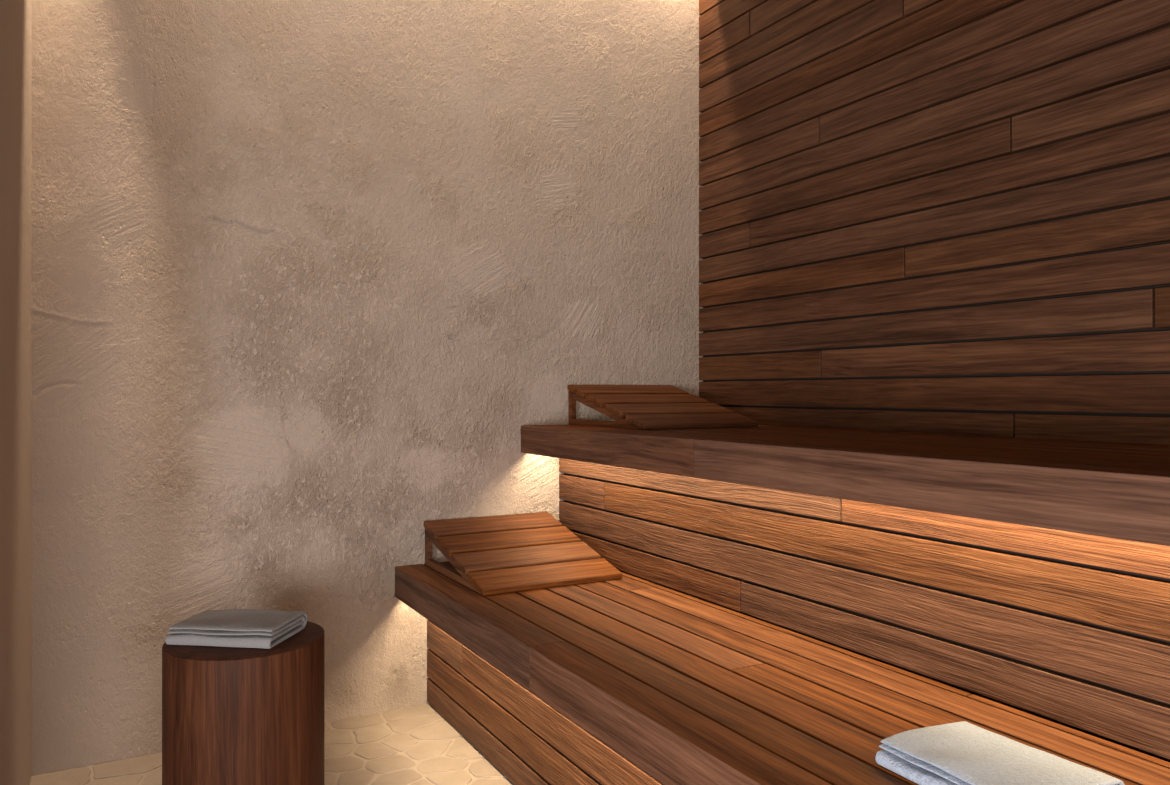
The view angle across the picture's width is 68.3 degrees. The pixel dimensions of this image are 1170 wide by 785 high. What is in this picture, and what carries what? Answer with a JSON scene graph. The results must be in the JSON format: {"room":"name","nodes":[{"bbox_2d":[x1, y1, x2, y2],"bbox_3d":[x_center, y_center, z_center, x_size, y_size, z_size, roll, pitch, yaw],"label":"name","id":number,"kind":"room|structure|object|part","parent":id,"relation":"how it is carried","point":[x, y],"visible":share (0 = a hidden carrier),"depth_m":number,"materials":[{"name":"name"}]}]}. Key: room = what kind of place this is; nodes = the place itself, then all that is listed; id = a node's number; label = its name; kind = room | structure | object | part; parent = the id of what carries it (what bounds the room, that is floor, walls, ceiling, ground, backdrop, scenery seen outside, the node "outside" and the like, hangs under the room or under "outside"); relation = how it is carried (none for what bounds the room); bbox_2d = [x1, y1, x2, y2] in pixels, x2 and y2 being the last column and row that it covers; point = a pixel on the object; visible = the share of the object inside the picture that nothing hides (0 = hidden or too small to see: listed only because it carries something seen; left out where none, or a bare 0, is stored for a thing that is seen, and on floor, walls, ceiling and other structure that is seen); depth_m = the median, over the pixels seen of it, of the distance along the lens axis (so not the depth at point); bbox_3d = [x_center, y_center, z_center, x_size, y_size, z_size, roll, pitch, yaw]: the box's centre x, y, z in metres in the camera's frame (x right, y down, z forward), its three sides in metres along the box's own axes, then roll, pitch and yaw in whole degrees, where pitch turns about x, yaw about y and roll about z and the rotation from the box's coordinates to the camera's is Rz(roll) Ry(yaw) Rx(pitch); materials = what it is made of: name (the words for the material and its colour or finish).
{"room":"sauna","nodes":[
{"label":"sauna","id":0,"kind":"room"},
{"bbox_2d":[0,0,30,784],"bbox_3d":[-1.374,-0.495,1.795,0.320,3.030,0.875,0,0,-29],"label":"wall","id":1,"kind":"structure","parent":0,"point":[15,15],"depth_m":1.84,"materials":[{"name":"paint"}]},
{"bbox_2d":[30,704,513,784],"bbox_3d":[-0.234,1.039,0.483,3.963,0.081,4.309,0,0,-29],"label":"floor","id":2,"kind":"structure","parent":0,"point":[414,745],"depth_m":2.34,"materials":[{"name":"stone"}]},
{"bbox_2d":[162,621,323,784],"bbox_3d":[-0.761,0.775,1.935,0.338,0.450,0.338,0,0,-29],"label":"stool","id":3,"kind":"object","parent":2,"relation":"on","point":[231,715],"visible":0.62,"depth_m":1.79,"materials":[{"name":"brown wood"}]},
{"bbox_2d":[165,609,307,648],"bbox_3d":[-0.780,0.528,1.945,0.244,0.042,0.185,0,0,7],"label":"folded towel","id":4,"kind":"object","parent":3,"relation":"on","point":[244,628],"visible":1,"depth_m":1.88,"materials":[{"name":"white fabric"}]},
{"bbox_2d":[395,561,1169,784],"bbox_3d":[0.628,0.775,1.135,0.596,0.450,3.968,0,0,-29],"label":"bench","id":5,"kind":"object","parent":2,"relation":"on","point":[628,680],"visible":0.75,"depth_m":1.73,"materials":[{"name":"brown wood"}]},
{"bbox_2d":[423,512,622,595],"bbox_3d":[-0.202,0.480,2.645,0.442,0.139,0.497,0,0,-29],"label":"headrest cover","id":6,"kind":"object","parent":5,"relation":"on","point":[491,555],"visible":1,"depth_m":2.60,"materials":[{"name":"brown wood"}]},
{"bbox_3d":[-0.385,0.489,2.546,0.018,0.121,0.484,0,0,-29],"label":"frame","id":7,"kind":"part","parent":6,"relation":"part of","materials":[{"name":"brown wood"}]},
{"bbox_2d":[875,721,1124,784],"bbox_3d":[0.579,0.530,1.215,0.213,0.038,0.248,0,0,-29],"label":"folded towel","id":8,"kind":"object","parent":5,"relation":"on","point":[957,753],"visible":1,"depth_m":1.21,"materials":[{"name":"white fabric"}]},
{"bbox_2d":[31,0,702,775],"bbox_3d":[-0.538,-0.495,2.838,2.196,3.030,0.141,0,0,-29],"label":"wall","id":9,"kind":"structure","parent":0,"point":[308,277],"depth_m":2.60,"materials":[{"name":"paint"}]},
{"bbox_2d":[699,0,1169,761],"bbox_3d":[1.442,-0.495,1.648,0.140,3.030,4.070,0,0,-29],"label":"wall","id":10,"kind":"structure","parent":0,"point":[917,216],"depth_m":2.36,"materials":[{"name":"brown wood"}]},
{"bbox_2d":[521,425,1169,758],"bbox_3d":[1.077,0.331,1.386,0.751,0.436,3.968,0,0,-29],"label":"bench","id":11,"kind":"object","parent":10,"relation":"attached to","point":[1029,574],"visible":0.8,"depth_m":1.65,"materials":[{"name":"brown wood"}]},
{"bbox_2d":[567,385,758,429],"bbox_3d":[0.251,0.043,2.898,0.440,0.139,0.497,0,0,-29],"label":"headrest cover","id":12,"kind":"object","parent":11,"relation":"on","point":[646,407],"visible":1,"depth_m":2.84,"materials":[{"name":"brown wood"}]},
{"bbox_3d":[0.068,0.052,2.799,0.018,0.121,0.484,0,0,-29],"label":"frame","id":13,"kind":"part","parent":12,"relation":"part of","materials":[{"name":"brown wood"}]},
{"bbox_3d":[1.089,0.130,1.393,0.722,0.034,3.968,0,0,-29],"label":"seat","id":14,"kind":"part","parent":11,"relation":"part of","materials":[{"name":"brown wood"}]}
]}

